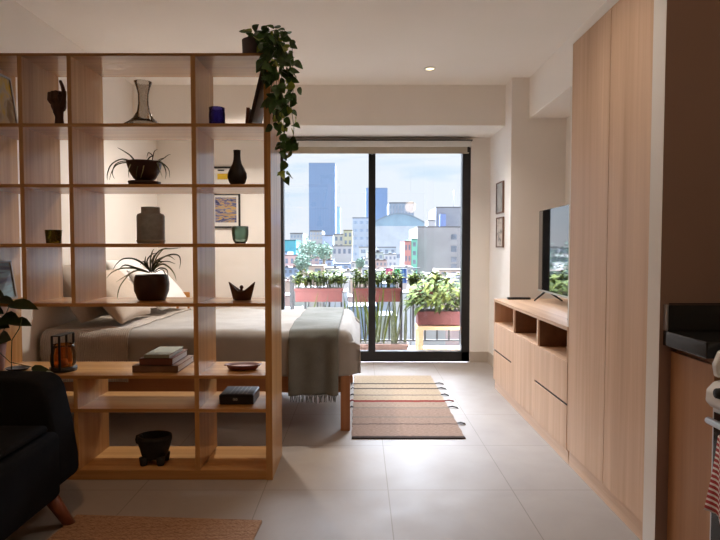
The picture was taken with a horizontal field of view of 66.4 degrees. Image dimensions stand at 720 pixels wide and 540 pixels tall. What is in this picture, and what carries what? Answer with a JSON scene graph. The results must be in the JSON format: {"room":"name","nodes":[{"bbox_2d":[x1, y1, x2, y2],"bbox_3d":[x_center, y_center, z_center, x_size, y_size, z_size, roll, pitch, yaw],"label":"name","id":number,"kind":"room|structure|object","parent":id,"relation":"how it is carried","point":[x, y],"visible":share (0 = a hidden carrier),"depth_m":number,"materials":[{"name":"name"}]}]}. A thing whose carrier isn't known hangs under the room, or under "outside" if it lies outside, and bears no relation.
{"room":"studio apartment","nodes":[
{"label":"studio apartment","id":0,"kind":"room"},
{"bbox_2d":[0,0,157,361],"bbox_3d":[-2.150,-0.136,1.130,0.100,2.820,9.470,0,2,0],"label":"wall","id":1,"kind":"structure","parent":0,"point":[21,31],"depth_m":3.99,"materials":[{"name":"paint"}]},
{"bbox_2d":[14,0,606,84],"bbox_3d":[-0.135,-1.603,1.020,4.130,0.120,9.570,0,2,0],"label":"ceiling","id":2,"kind":"structure","parent":0,"point":[339,42],"depth_m":3.81,"materials":[{"name":"paint"}]},
{"bbox_2d":[5,362,639,539],"bbox_3d":[-0.135,1.216,1.111,3.930,0.120,9.320,0,2,0],"label":"floor","id":3,"kind":"structure","parent":0,"point":[502,481],"depth_m":2.76,"materials":[{"name":"tile"}]},
{"bbox_2d":[0,371,78,539],"bbox_3d":[-1.641,0.802,1.971,0.818,0.656,1.068,0,2,0],"label":"armchair","id":4,"kind":"object","parent":3,"relation":"on","point":[39,451],"visible":0.98,"depth_m":2.30,"materials":[{"name":"grey fabric"}]},
{"bbox_2d":[0,426,46,458],"bbox_3d":[-1.670,0.680,1.874,0.740,0.033,0.850,0,2,0],"label":"seat cushion","id":5,"kind":"object","parent":4,"relation":"on","point":[15,441],"depth_m":2.16,"materials":[{"name":"grey fabric"}]},
{"bbox_2d":[0,53,281,479],"bbox_3d":[-1.269,-0.008,2.969,1.637,2.172,0.346,0,2,0],"label":"bookshelf","id":6,"kind":"object","parent":3,"relation":"on","point":[40,188],"visible":0.9,"depth_m":2.90,"materials":[{"name":"brown wood"}]},
{"bbox_2d":[0,73,17,122],"bbox_3d":[-1.908,-0.897,2.908,0.059,0.305,0.256,0,2,0],"label":"framed print","id":7,"kind":"object","parent":6,"relation":"on","point":[8,113],"visible":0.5,"depth_m":2.98},
{"bbox_2d":[0,261,17,298],"bbox_3d":[-1.913,0.058,2.927,0.049,0.212,0.216,0,2,0],"label":"framed print","id":8,"kind":"object","parent":6,"relation":"on","point":[7,280],"visible":0.85,"depth_m":2.99},
{"bbox_2d":[5,365,29,370],"bbox_3d":[-1.836,0.528,2.952,0.121,0.012,0.109,0,2,0],"label":"saucer","id":9,"kind":"object","parent":6,"relation":"on","point":[19,367],"visible":0.92,"depth_m":2.96,"materials":[{"name":"ceramic"}]},
{"bbox_2d":[0,290,52,372],"bbox_3d":[-1.742,0.314,2.825,0.538,0.450,0.308,0,2,0],"label":"leafy houseplant","id":10,"kind":"object","parent":6,"relation":"on","point":[9,318],"visible":0.95,"depth_m":2.74,"materials":[{"name":"plant"}]},
{"bbox_2d":[44,230,61,242],"bbox_3d":[-1.585,-0.172,2.845,0.082,0.070,0.082,0,2,0],"label":"glass","id":11,"kind":"object","parent":6,"relation":"on","point":[51,236],"visible":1,"depth_m":2.81,"materials":[{"name":"glass"}]},
{"bbox_2d":[47,80,66,122],"bbox_3d":[-1.538,-0.855,2.809,0.091,0.228,0.078,0,2,0],"label":"sculpture","id":12,"kind":"object","parent":6,"relation":"on","point":[57,99],"visible":0.95,"depth_m":2.79,"materials":[{"name":"brown wood"}]},
{"bbox_2d":[49,332,77,372],"bbox_3d":[-1.581,0.437,2.929,0.135,0.196,0.144,0,2,0],"label":"lantern","id":13,"kind":"object","parent":6,"relation":"on","point":[63,366],"visible":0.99,"depth_m":2.90,"materials":[{"name":"black metal"}]},
{"bbox_2d":[107,148,169,183],"bbox_3d":[-1.134,-0.536,2.880,0.301,0.192,0.212,0,2,0],"label":"spider plant","id":14,"kind":"object","parent":6,"relation":"on","point":[143,171],"visible":0.98,"depth_m":2.83,"materials":[{"name":"green plant"}]},
{"bbox_2d":[125,79,157,122],"bbox_3d":[-1.135,-0.864,2.882,0.217,0.239,0.217,0,2,0],"label":"glass vase","id":15,"kind":"object","parent":6,"relation":"on","point":[136,117],"visible":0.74,"depth_m":2.87,"materials":[{"name":"glass"}]},
{"bbox_2d":[108,248,180,300],"bbox_3d":[-1.146,0.021,2.963,0.380,0.282,0.240,0,2,0],"label":"spider plant","id":16,"kind":"object","parent":6,"relation":"on","point":[147,287],"visible":1,"depth_m":2.92,"materials":[{"name":"green plant"}]},
{"bbox_2d":[136,207,164,243],"bbox_3d":[-1.091,-0.233,2.870,0.142,0.189,0.142,0,2,0],"label":"jar","id":17,"kind":"object","parent":6,"relation":"on","point":[150,222],"visible":1,"depth_m":2.82,"materials":[{"name":"ceramic"}]},
{"bbox_2d":[135,430,171,465],"bbox_3d":[-1.100,0.951,2.936,0.192,0.155,0.146,0,2,0],"label":"mortar","id":18,"kind":"object","parent":6,"relation":"on","point":[153,445],"visible":1,"depth_m":2.89,"materials":[{"name":"black stone"}]},
{"bbox_2d":[132,355,193,372],"bbox_3d":[-1.073,0.513,3.021,0.240,0.036,0.285,0,2,0],"label":"book","id":19,"kind":"object","parent":6,"relation":"on","point":[177,367],"visible":0.72,"depth_m":2.88,"materials":[{"name":"brown paper"}]},
{"bbox_2d":[139,349,187,364],"bbox_3d":[-1.070,0.476,3.012,0.173,0.036,0.260,0,2,0],"label":"book","id":20,"kind":"object","parent":19,"relation":"on","point":[179,356],"visible":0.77,"depth_m":2.88,"materials":[{"name":"brown paper"}]},
{"bbox_2d":[144,347,183,357],"bbox_3d":[-1.068,0.448,3.003,0.134,0.019,0.235,0,2,0],"label":"book","id":21,"kind":"object","parent":20,"relation":"on","point":[160,352],"visible":1,"depth_m":2.94,"materials":[{"name":"beige paper"}]},
{"bbox_2d":[209,106,224,122],"bbox_3d":[-0.733,-0.785,2.820,0.083,0.088,0.083,0,2,0],"label":"glass tumbler","id":22,"kind":"object","parent":6,"relation":"on","point":[210,107],"visible":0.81,"depth_m":2.81,"materials":[{"name":"blue glass"}]},
{"bbox_2d":[227,150,246,183],"bbox_3d":[-0.634,-0.528,2.839,0.099,0.179,0.099,0,2,0],"label":"bottle vase","id":23,"kind":"object","parent":6,"relation":"on","point":[237,174],"visible":0.88,"depth_m":2.81,"materials":[{"name":"black ceramic"}]},
{"bbox_2d":[219,386,259,403],"bbox_3d":[-0.653,0.679,2.990,0.182,0.054,0.182,0,2,0],"label":"case","id":24,"kind":"object","parent":6,"relation":"on","point":[231,394],"visible":1,"depth_m":2.90,"materials":[{"name":"leather"}]},
{"bbox_2d":[232,226,248,242],"bbox_3d":[-0.620,-0.182,2.846,0.085,0.088,0.085,0,2,0],"label":"glass cup","id":25,"kind":"object","parent":6,"relation":"on","point":[246,228],"visible":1,"depth_m":2.83,"materials":[{"name":"green glass"}]},
{"bbox_2d":[229,282,254,299],"bbox_3d":[-0.639,0.113,2.977,0.118,0.097,0.086,2,3,36],"label":"ornament","id":26,"kind":"object","parent":6,"relation":"on","point":[237,294],"visible":1,"depth_m":2.96,"materials":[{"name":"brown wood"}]},
{"bbox_2d":[224,362,261,370],"bbox_3d":[-0.631,0.520,2.964,0.195,0.028,0.110,0,2,0],"label":"oval tray","id":27,"kind":"object","parent":6,"relation":"on","point":[237,366],"visible":1,"depth_m":2.94,"materials":[{"name":"red wood"}]},
{"bbox_2d":[248,71,263,122],"bbox_3d":[-0.531,-0.902,2.938,0.090,0.311,0.235,0,2,0],"label":"frame","id":28,"kind":"object","parent":6,"relation":"on","point":[257,113],"visible":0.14,"depth_m":2.85,"materials":[{"name":"black wood"}]},
{"bbox_2d":[239,24,302,184],"bbox_3d":[-0.440,-0.852,2.842,0.286,0.838,0.381,-1,3,-32],"label":"pothos plant","id":29,"kind":"object","parent":6,"relation":"on","point":[264,42],"visible":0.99,"depth_m":2.80,"materials":[{"name":"green plant"}]},
{"bbox_2d":[48,515,261,539],"bbox_3d":[-0.903,1.136,1.427,0.834,0.011,2.000,0,2,3],"label":"jute rug","id":30,"kind":"object","parent":3,"relation":"on","point":[85,527],"visible":1,"depth_m":2.32,"materials":[{"name":"brown wicker"}]},
{"bbox_2d":[63,375,352,430],"bbox_3d":[-1.067,0.757,4.260,2.005,0.539,1.340,0,2,0],"label":"bed","id":31,"kind":"object","parent":3,"relation":"on","point":[344,382],"visible":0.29,"depth_m":3.60,"materials":[{"name":"brown wood"}]},
{"bbox_2d":[40,308,190,381],"bbox_3d":[-1.783,0.524,4.250,0.567,0.348,1.414,0,2,0],"label":"blanket","id":32,"kind":"object","parent":31,"relation":"on","point":[100,339],"visible":0.48,"depth_m":3.56,"materials":[{"name":"beige fabric"}]},
{"bbox_2d":[63,265,108,323],"bbox_3d":[-1.939,0.147,3.929,0.253,0.388,0.620,0,2,0],"label":"pillow","id":33,"kind":"object","parent":32,"relation":"on","point":[83,314],"visible":0.23,"depth_m":3.67,"materials":[{"name":"beige fabric"}]},
{"bbox_2d":[106,259,143,282],"bbox_3d":[-1.910,0.108,4.628,0.266,0.406,0.620,0,2,0],"label":"pillow","id":34,"kind":"object","parent":32,"relation":"on","point":[110,264],"visible":0.16,"depth_m":4.44,"materials":[{"name":"white fabric"}]},
{"bbox_2d":[103,269,150,323],"bbox_3d":[-1.740,0.175,3.961,0.298,0.349,0.620,0,2,-3],"label":"pillow","id":35,"kind":"object","parent":32,"relation":"on","point":[121,315],"visible":0.56,"depth_m":3.84,"materials":[{"name":"beige fabric"}]},
{"bbox_2d":[127,268,185,309],"bbox_3d":[-1.680,0.149,4.610,0.306,0.324,0.604,0,2,4],"label":"pillow","id":36,"kind":"object","parent":32,"relation":"on","point":[174,289],"visible":0.29,"depth_m":4.59,"materials":[{"name":"white fabric"}]},
{"bbox_2d":[128,308,360,376],"bbox_3d":[-0.807,0.511,4.249,1.629,0.314,1.392,0,2,0],"label":"duvet","id":37,"kind":"object","parent":31,"relation":"on","point":[240,332],"visible":0.51,"depth_m":3.59,"materials":[{"name":"white fabric"}]},
{"bbox_2d":[288,307,343,403],"bbox_3d":[-0.301,0.588,4.254,0.324,0.489,1.465,0,2,0],"label":"throw blanket","id":38,"kind":"object","parent":37,"relation":"on","point":[313,336],"visible":0.98,"depth_m":3.55,"materials":[{"name":"grey fabric"}]},
{"bbox_2d":[350,376,465,438],"bbox_3d":[0.328,1.017,4.283,0.813,0.015,1.672,0,2,0],"label":"striped rug","id":39,"kind":"object","parent":3,"relation":"on","point":[384,407],"visible":0.95,"depth_m":4.02,"materials":[{"name":"fabric"}]},
{"bbox_2d":[493,299,568,463],"bbox_3d":[1.469,0.660,3.863,0.662,0.765,1.665,0,2,0],"label":"media console","id":40,"kind":"object","parent":3,"relation":"on","point":[530,356],"visible":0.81,"depth_m":3.66,"materials":[{"name":"brown wood"}]},
{"bbox_2d":[534,204,568,300],"bbox_3d":[1.492,-0.096,3.972,0.232,0.732,1.122,0,2,2],"label":"television","id":41,"kind":"object","parent":40,"relation":"on","point":[553,222],"visible":0.5,"depth_m":4.12,"materials":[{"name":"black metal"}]},
{"bbox_2d":[567,0,653,539],"bbox_3d":[1.480,-0.058,2.559,0.680,2.307,0.902,0,2,0],"label":"wardrobe","id":42,"kind":"object","parent":3,"relation":"on","point":[612,64],"visible":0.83,"depth_m":2.49,"materials":[{"name":"brown wood"}]},
{"bbox_2d":[667,349,719,539],"bbox_3d":[1.487,0.703,1.922,0.678,0.839,0.253,0,2,0],"label":"base cabinet","id":43,"kind":"object","parent":3,"relation":"on","point":[690,436],"visible":0.66,"depth_m":1.92,"materials":[{"name":"orange wood"}]},
{"bbox_2d":[663,303,719,358],"bbox_3d":[1.473,0.205,1.901,0.710,0.155,0.258,0,2,0],"label":"countertop","id":44,"kind":"structure","parent":43,"relation":"on","point":[692,328],"depth_m":2.01,"materials":[{"name":"black stone"}]},
{"bbox_2d":[705,350,719,539],"bbox_3d":[1.452,0.679,1.468,0.747,0.863,0.599,0,2,0],"label":"oven range","id":45,"kind":"object","parent":3,"relation":"on","point":[713,391],"visible":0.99,"depth_m":1.73,"materials":[{"name":"white metal"}]},
{"bbox_2d":[704,435,719,522],"bbox_3d":[1.069,0.618,1.538,0.053,0.259,0.282,0,2,0],"label":"kitchen towel","id":46,"kind":"object","parent":45,"relation":"hanging from","point":[712,504],"visible":1,"depth_m":1.65,"materials":[{"name":"fabric"}]},
{"bbox_2d":[712,350,719,377],"bbox_3d":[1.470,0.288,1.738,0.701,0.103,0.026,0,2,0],"label":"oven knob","id":47,"kind":"object","parent":45,"relation":"in","point":[716,362],"depth_m":1.73,"materials":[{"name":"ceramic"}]},
{"bbox_2d":[156,138,489,361],"bbox_3d":[-0.135,-0.327,5.787,3.930,2.820,0.150,0,2,0],"label":"wall","id":48,"kind":"structure","parent":0,"point":[238,266],"depth_m":5.71,"materials":[{"name":"paint"}]},
{"bbox_2d":[214,166,230,183],"bbox_3d":[-1.385,-0.951,5.674,0.296,0.230,0.021,0,2,0],"label":"framed poster","id":49,"kind":"object","parent":48,"relation":"attached to","point":[220,172],"visible":0.31,"depth_m":5.67,"materials":[{"name":"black paper"}]},
{"bbox_2d":[214,194,240,227],"bbox_3d":[-1.387,-0.615,5.688,0.299,0.360,0.021,0,2,0],"label":"framed poster","id":50,"kind":"object","parent":48,"relation":"attached to","point":[227,206],"visible":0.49,"depth_m":5.68,"materials":[{"name":"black paper"}]},
{"bbox_2d":[215,197,236,221],"bbox_3d":[-1.387,-0.621,5.686,0.219,0.258,0.002,0,2,0],"label":"print","id":51,"kind":"object","parent":50,"relation":"attached to","point":[225,207],"depth_m":5.68,"materials":[{"name":"multicoloured paper"}]},
{"bbox_2d":[133,85,505,137],"bbox_3d":[-0.378,-1.536,5.375,3.445,0.370,0.573,0,2,0],"label":"beam","id":52,"kind":"structure","parent":48,"relation":"attached to","point":[323,111],"depth_m":5.09,"materials":[{"name":"paint"}]},
{"bbox_2d":[280,147,470,361],"bbox_3d":[0.159,-0.180,5.782,1.980,2.287,0.112,0,2,0],"label":"door","id":53,"kind":"structure","parent":48,"relation":"in","point":[370,355],"depth_m":5.76,"materials":[{"name":"black metal"}]},
{"bbox_2d":[285,140,472,153],"bbox_3d":[0.166,-1.257,5.627,1.955,0.138,0.087,0,2,0],"label":"roller blind","id":54,"kind":"object","parent":48,"relation":"attached to","point":[305,146],"visible":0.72,"depth_m":5.59,"materials":[{"name":"beige fabric"}]},
{"bbox_2d":[470,352,487,361],"bbox_3d":[1.247,0.909,5.756,0.197,0.112,0.012,0,2,0],"label":"baseboard","id":55,"kind":"structure","parent":48,"relation":"attached to","point":[474,356],"depth_m":5.75,"materials":[{"name":"wood"}]},
{"bbox_2d":[408,346,459,349],"bbox_3d":[0.159,1.070,6.494,3.780,0.150,1.150,0,2,0],"label":"balcony slab","id":56,"kind":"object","parent":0,"point":[410,347],"depth_m":6.94,"materials":[{"name":"concrete"}]},
{"bbox_2d":[300,290,355,316],"bbox_3d":[-0.363,0.577,6.229,0.636,0.703,0.200,0,2,0],"label":"planter","id":57,"kind":"object","parent":56,"relation":"on","point":[318,290],"visible":0.14,"depth_m":6.20,"materials":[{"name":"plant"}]},
{"bbox_2d":[285,275,459,347],"bbox_3d":[0.159,0.521,6.927,3.780,0.913,0.040,0,2,0],"label":"balcony railing","id":58,"kind":"object","parent":56,"relation":"on","point":[292,292],"visible":0.22,"depth_m":6.92,"materials":[{"name":"black metal"}]},
{"bbox_2d":[292,268,348,301],"bbox_3d":[-0.494,0.179,6.739,0.748,0.408,0.316,0,2,0],"label":"planter","id":59,"kind":"object","parent":58,"relation":"attached to","point":[302,294],"visible":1,"depth_m":6.66,"materials":[{"name":"ceramic"}]},
{"bbox_2d":[349,268,404,301],"bbox_3d":[0.213,0.177,6.717,0.729,0.414,0.310,0,2,0],"label":"planter","id":60,"kind":"object","parent":58,"relation":"attached to","point":[388,290],"visible":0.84,"depth_m":6.66,"materials":[{"name":"ceramic"}]},
{"bbox_2d":[406,270,448,301],"bbox_3d":[0.829,0.189,6.727,0.578,0.394,0.303,0,2,7],"label":"planter","id":61,"kind":"object","parent":58,"relation":"attached to","point":[413,278],"visible":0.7,"depth_m":6.68,"materials":[{"name":"plant"}]},
{"bbox_2d":[353,280,408,349],"bbox_3d":[0.235,0.510,6.226,0.625,0.837,0.200,0,2,0],"label":"planter","id":62,"kind":"object","parent":56,"relation":"on","point":[394,344],"visible":0.69,"depth_m":6.21,"materials":[{"name":"ceramic"}]},
{"bbox_2d":[415,323,459,349],"bbox_3d":[0.955,0.817,6.379,0.611,0.366,0.280,0,2,0],"label":"wooden plant stand","id":63,"kind":"object","parent":56,"relation":"on","point":[419,328],"visible":0.3,"depth_m":6.25,"materials":[{"name":"yellow wood"}]},
{"bbox_2d":[401,274,459,324],"bbox_3d":[0.955,0.331,6.357,0.988,0.586,0.670,0,2,0],"label":"planter","id":64,"kind":"object","parent":63,"relation":"on","point":[437,315],"visible":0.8,"depth_m":6.26,"materials":[{"name":"ceramic"}]},
{"bbox_2d":[488,78,565,354],"bbox_3d":[1.587,-0.367,5.314,0.485,2.700,0.790,0,2,0],"label":"wall column","id":65,"kind":"structure","parent":0,"point":[528,154],"depth_m":4.92,"materials":[{"name":"paint"}]},
{"bbox_2d":[496,181,503,213],"bbox_3d":[1.336,-0.690,5.250,0.018,0.298,0.249,0,2,0],"label":"framed picture","id":66,"kind":"object","parent":65,"relation":"attached to","point":[500,185],"visible":1,"depth_m":5.22},
{"bbox_2d":[497,183,501,211],"bbox_3d":[1.337,-0.690,5.250,0.008,0.274,0.225,0,2,0],"label":"print","id":67,"kind":"object","parent":66,"relation":"attached to","point":[499,185],"depth_m":5.26},
{"bbox_2d":[496,217,503,247],"bbox_3d":[1.336,-0.359,5.250,0.018,0.288,0.249,0,2,0],"label":"framed picture","id":68,"kind":"object","parent":65,"relation":"attached to","point":[500,220],"visible":1,"depth_m":5.22},
{"bbox_2d":[497,218,501,245],"bbox_3d":[1.337,-0.359,5.250,0.008,0.264,0.225,0,2,0],"label":"print","id":69,"kind":"object","parent":68,"relation":"attached to","point":[499,220],"depth_m":5.26},
{"bbox_2d":[564,116,570,298],"bbox_3d":[1.880,-0.136,1.130,0.100,2.820,9.470,0,2,0],"label":"wall","id":70,"kind":"structure","parent":0,"point":[568,120],"depth_m":4.85,"materials":[{"name":"paint"}]},
{"bbox_2d":[529,0,613,117],"bbox_3d":[1.665,-1.465,3.463,0.330,0.355,2.820,0,2,0],"label":"trim","id":71,"kind":"structure","parent":70,"relation":"attached to","point":[550,85],"depth_m":4.33,"materials":[{"name":"paint"}]},
{"bbox_2d":[642,0,666,539],"bbox_3d":[1.468,-0.234,2.056,0.725,2.700,0.087,0,2,0],"label":"wall partition","id":72,"kind":"structure","parent":0,"point":[660,6],"depth_m":2.06,"materials":[{"name":"paint"}]},
{"bbox_2d":[655,0,719,539],"bbox_3d":[1.468,-0.232,2.012,0.724,2.700,0.001,0,2,0],"label":"wall","id":73,"kind":"structure","parent":72,"relation":"attached to","point":[690,245],"depth_m":2.01,"materials":[{"name":"brown paint"}]},
{"label":"outside","id":74,"kind":"structure","parent":0,"visible":0},
{"bbox_3d":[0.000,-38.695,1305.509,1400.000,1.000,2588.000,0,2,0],"label":"ground","id":75,"kind":"structure","parent":74,"visible":0},
{"bbox_2d":[285,265,298,276],"bbox_3d":[-8.809,5.210,73.102,1.995,11.974,6.323,0,2,0],"label":"house","id":76,"kind":"structure","parent":75,"relation":"on","point":[289,270],"depth_m":69.74,"materials":[{"name":"paint"}]},
{"bbox_2d":[285,240,300,254],"bbox_3d":[-16.524,0.658,135.137,2.833,15.997,10.005,0,2,0],"label":"building","id":77,"kind":"structure","parent":75,"relation":"on","point":[290,245],"depth_m":129.89,"materials":[{"name":"paint"}]},
{"bbox_2d":[285,254,300,266],"bbox_3d":[-10.507,3.969,90.224,2.472,13.053,10.028,0,2,0],"label":"building","id":78,"kind":"structure","parent":75,"relation":"on","point":[289,258],"depth_m":84.99,"materials":[{"name":"paint"}]},
{"bbox_2d":[285,279,303,292],"bbox_3d":[-7.127,6.339,56.619,2.235,11.065,4.862,0,2,0],"label":"house","id":79,"kind":"structure","parent":75,"relation":"on","point":[287,281],"depth_m":54.00,"materials":[{"name":"paint"}]},
{"bbox_2d":[290,233,306,249],"bbox_3d":[-29.963,-7.414,269.880,6.134,21.112,20.085,0,2,0],"label":"building","id":80,"kind":"structure","parent":75,"relation":"on","point":[293,236],"depth_m":259.57,"materials":[{"name":"paint"}]},
{"bbox_2d":[293,253,311,276],"bbox_3d":[-6.897,4.719,66.292,2.111,13.510,2.129,-1,2,-19],"label":"street tree","id":81,"kind":"object","parent":75,"relation":"on","point":[301,265],"visible":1,"depth_m":65.66,"materials":[{"name":"green plant"}]},
{"bbox_2d":[296,236,320,261],"bbox_3d":[-7.291,3.087,78.253,3.640,15.793,4.014,0,2,0],"label":"street tree","id":82,"kind":"object","parent":75,"relation":"on","point":[310,246],"visible":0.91,"depth_m":77.52,"materials":[{"name":"green plant"}]},
{"bbox_2d":[304,264,326,285],"bbox_3d":[-6.173,5.137,73.600,3.131,12.077,6.323,0,2,0],"label":"house","id":83,"kind":"structure","parent":75,"relation":"on","point":[314,268],"depth_m":70.24,"materials":[{"name":"paint"}]},
{"bbox_2d":[310,230,324,250],"bbox_3d":[-19.161,-6.873,249.889,5.226,21.666,20.079,0,2,0],"label":"building","id":84,"kind":"structure","parent":75,"relation":"on","point":[315,235],"depth_m":239.60,"materials":[{"name":"paint"}]},
{"bbox_2d":[309,163,336,242],"bbox_3d":[-61.905,-99.626,926.702,42.570,151.688,60.000,0,2,0],"label":"tower block","id":85,"kind":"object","parent":75,"relation":"on","point":[322,176],"visible":0.82,"depth_m":896.10,"materials":[{"name":"blue glass"}]},
{"bbox_2d":[315,241,333,264],"bbox_3d":[-5.290,3.256,82.255,2.934,15.129,3.090,0,2,0],"label":"street tree","id":86,"kind":"object","parent":75,"relation":"on","point":[324,251],"visible":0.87,"depth_m":81.46,"materials":[{"name":"green plant"}]},
{"bbox_2d":[322,235,333,246],"bbox_3d":[-13.568,-5.372,239.943,4.592,19.479,20.075,0,2,0],"label":"building","id":87,"kind":"structure","parent":75,"relation":"on","point":[329,239],"depth_m":229.69,"materials":[{"name":"paint"}]},
{"bbox_2d":[325,265,341,273],"bbox_3d":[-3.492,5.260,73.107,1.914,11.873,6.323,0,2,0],"label":"house","id":88,"kind":"structure","parent":75,"relation":"on","point":[335,267],"depth_m":69.76,"materials":[{"name":"paint"}]},
{"bbox_2d":[324,288,347,306],"bbox_3d":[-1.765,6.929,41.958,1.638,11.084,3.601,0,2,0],"label":"house","id":89,"kind":"structure","parent":75,"relation":"on","point":[344,298],"depth_m":39.97,"materials":[{"name":"paint"}]},
{"bbox_2d":[324,273,349,294],"bbox_3d":[-2.341,6.070,56.538,2.608,11.607,4.862,0,2,0],"label":"house","id":90,"kind":"structure","parent":75,"relation":"on","point":[346,285],"depth_m":53.92,"materials":[{"name":"paint"}]},
{"bbox_2d":[334,234,343,244],"bbox_3d":[-5.812,-1.154,156.059,2.532,17.908,12.049,0,2,0],"label":"building","id":91,"kind":"structure","parent":75,"relation":"on","point":[338,238],"depth_m":149.79,"materials":[{"name":"paint"}]},
{"bbox_2d":[337,207,340,233],"bbox_3d":[-44.329,-79.173,1117.698,8.966,95.202,40.000,0,2,0],"label":"tower block","id":92,"kind":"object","parent":75,"relation":"on","point":[338,208],"visible":0.54,"depth_m":1097.12,"materials":[{"name":"paint"}]},
{"bbox_2d":[332,245,352,262],"bbox_3d":[-3.924,1.736,125.156,4.360,14.660,10.039,0,2,0],"label":"building","id":93,"kind":"structure","parent":75,"relation":"on","point":[342,253],"depth_m":119.98,"materials":[{"name":"paint"}]},
{"bbox_2d":[343,230,352,244],"bbox_3d":[-3.293,-1.697,156.036,2.395,18.994,12.049,0,2,0],"label":"building","id":94,"kind":"structure","parent":75,"relation":"on","point":[348,234],"depth_m":149.75,"materials":[{"name":"paint"}]},
{"bbox_2d":[352,217,367,261],"bbox_3d":[0.666,-7.524,216.839,7.043,25.669,14.069,0,2,0],"label":"building","id":95,"kind":"structure","parent":75,"relation":"on","point":[360,224],"depth_m":209.59,"materials":[{"name":"paint"}]},
{"bbox_2d":[355,258,364,275],"bbox_3d":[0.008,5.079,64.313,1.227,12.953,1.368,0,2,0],"label":"street tree","id":96,"kind":"object","parent":75,"relation":"on","point":[359,263],"visible":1,"depth_m":63.81,"materials":[{"name":"green plant"}]},
{"bbox_2d":[346,302,375,338],"bbox_3d":[0.086,7.393,29.737,1.566,11.156,2.521,0,2,0],"label":"house","id":97,"kind":"structure","parent":75,"relation":"on","point":[355,312],"depth_m":28.28,"materials":[{"name":"paint"}]},
{"bbox_2d":[359,247,375,259],"bbox_3d":[2.052,0.576,156.168,4.705,14.442,13.549,0,2,0],"label":"house","id":98,"kind":"structure","parent":75,"relation":"on","point":[363,251],"depth_m":149.21,"materials":[{"name":"paint"}]},
{"bbox_2d":[366,188,386,219],"bbox_3d":[30.295,-88.917,1027.224,38.886,122.070,60.000,0,2,0],"label":"tower block","id":99,"kind":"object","parent":75,"relation":"on","point":[381,193],"visible":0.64,"depth_m":995.78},
{"bbox_2d":[375,258,386,268],"bbox_3d":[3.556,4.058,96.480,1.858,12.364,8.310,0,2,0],"label":"house","id":100,"kind":"structure","parent":75,"relation":"on","point":[378,263],"depth_m":92.15,"materials":[{"name":"paint"}]},
{"bbox_2d":[376,247,395,253],"bbox_3d":[7.313,0.517,157.981,5.160,14.411,13.549,0,2,0],"label":"house","id":101,"kind":"structure","parent":75,"relation":"on","point":[385,250],"depth_m":151.00,"materials":[{"name":"paint"}]},
{"bbox_2d":[378,311,396,338],"bbox_3d":[1.419,7.569,29.813,0.992,10.797,2.521,0,2,0],"label":"house","id":102,"kind":"structure","parent":75,"relation":"on","point":[383,312],"depth_m":28.38,"materials":[{"name":"paint"}]},
{"bbox_2d":[383,252,396,267],"bbox_3d":[6.537,2.545,123.401,2.607,13.187,10.659,0,2,0],"label":"house","id":103,"kind":"structure","parent":75,"relation":"on","point":[391,258],"depth_m":117.92,"materials":[{"name":"paint"}]},
{"bbox_2d":[375,213,423,265],"bbox_3d":[13.440,-7.505,211.920,17.231,26.033,45.900,0,2,0],"label":"vaulted hall","id":104,"kind":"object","parent":75,"relation":"on","point":[391,229],"visible":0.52,"depth_m":189.58,"materials":[{"name":"paint"}]},
{"bbox_2d":[387,202,413,215],"bbox_3d":[31.561,-27.855,434.155,19.013,48.531,30.138,0,2,0],"label":"building","id":105,"kind":"structure","parent":75,"relation":"on","point":[392,207],"depth_m":418.36,"materials":[{"name":"paint"}]},
{"bbox_2d":[392,289,409,345],"bbox_3d":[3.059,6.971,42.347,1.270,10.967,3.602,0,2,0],"label":"house","id":106,"kind":"structure","parent":75,"relation":"on","point":[406,290],"depth_m":40.41,"materials":[{"name":"paint"}]},
{"bbox_2d":[391,265,412,276],"bbox_3d":[5.575,5.228,73.978,2.423,11.864,6.323,0,2,0],"label":"house","id":107,"kind":"structure","parent":75,"relation":"on","point":[409,271],"depth_m":70.64,"materials":[{"name":"paint"}]},
{"bbox_2d":[400,241,410,265],"bbox_3d":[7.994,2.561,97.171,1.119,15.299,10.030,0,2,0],"label":"building","id":108,"kind":"structure","parent":75,"relation":"on","point":[405,246],"depth_m":92.01,"materials":[{"name":"paint"}]},
{"bbox_2d":[406,239,416,273],"bbox_3d":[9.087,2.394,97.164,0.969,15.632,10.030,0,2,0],"label":"building","id":109,"kind":"structure","parent":75,"relation":"on","point":[413,241],"depth_m":91.97,"materials":[{"name":"paint"}]},
{"bbox_2d":[407,284,434,345],"bbox_3d":[4.838,6.749,42.449,2.122,11.402,3.602,0,2,0],"label":"house","id":110,"kind":"structure","parent":75,"relation":"on","point":[412,343],"depth_m":40.57,"materials":[{"name":"paint"}]},
{"bbox_2d":[423,330,444,345],"bbox_3d":[3.765,7.543,29.746,1.262,10.856,2.521,0,2,0],"label":"house","id":111,"kind":"structure","parent":75,"relation":"on","point":[430,334],"depth_m":28.32,"materials":[{"name":"paint"}]},
{"bbox_2d":[409,226,459,274],"bbox_3d":[14.432,1.053,103.054,9.047,17.831,16.150,0,2,0],"label":"building","id":112,"kind":"structure","parent":75,"relation":"on","point":[438,247],"depth_m":94.91,"materials":[{"name":"paint"}]},
{"bbox_2d":[429,190,460,225],"bbox_3d":[20.412,-4.111,123.933,8.336,26.443,12.004,0,2,0],"label":"building","id":113,"kind":"structure","parent":75,"relation":"on","point":[453,214],"depth_m":117.63,"materials":[{"name":"paint"}]},
{"bbox_2d":[433,268,459,285],"bbox_3d":[12.025,5.491,73.923,3.767,11.344,6.323,0,2,0],"label":"house","id":114,"kind":"structure","parent":75,"relation":"on","point":[441,271],"depth_m":70.57,"materials":[{"name":"paint"}]},
{"bbox_2d":[440,287,458,345],"bbox_3d":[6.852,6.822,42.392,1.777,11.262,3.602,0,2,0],"label":"house","id":115,"kind":"structure","parent":75,"relation":"on","point":[454,334],"depth_m":40.51,"materials":[{"name":"paint"}]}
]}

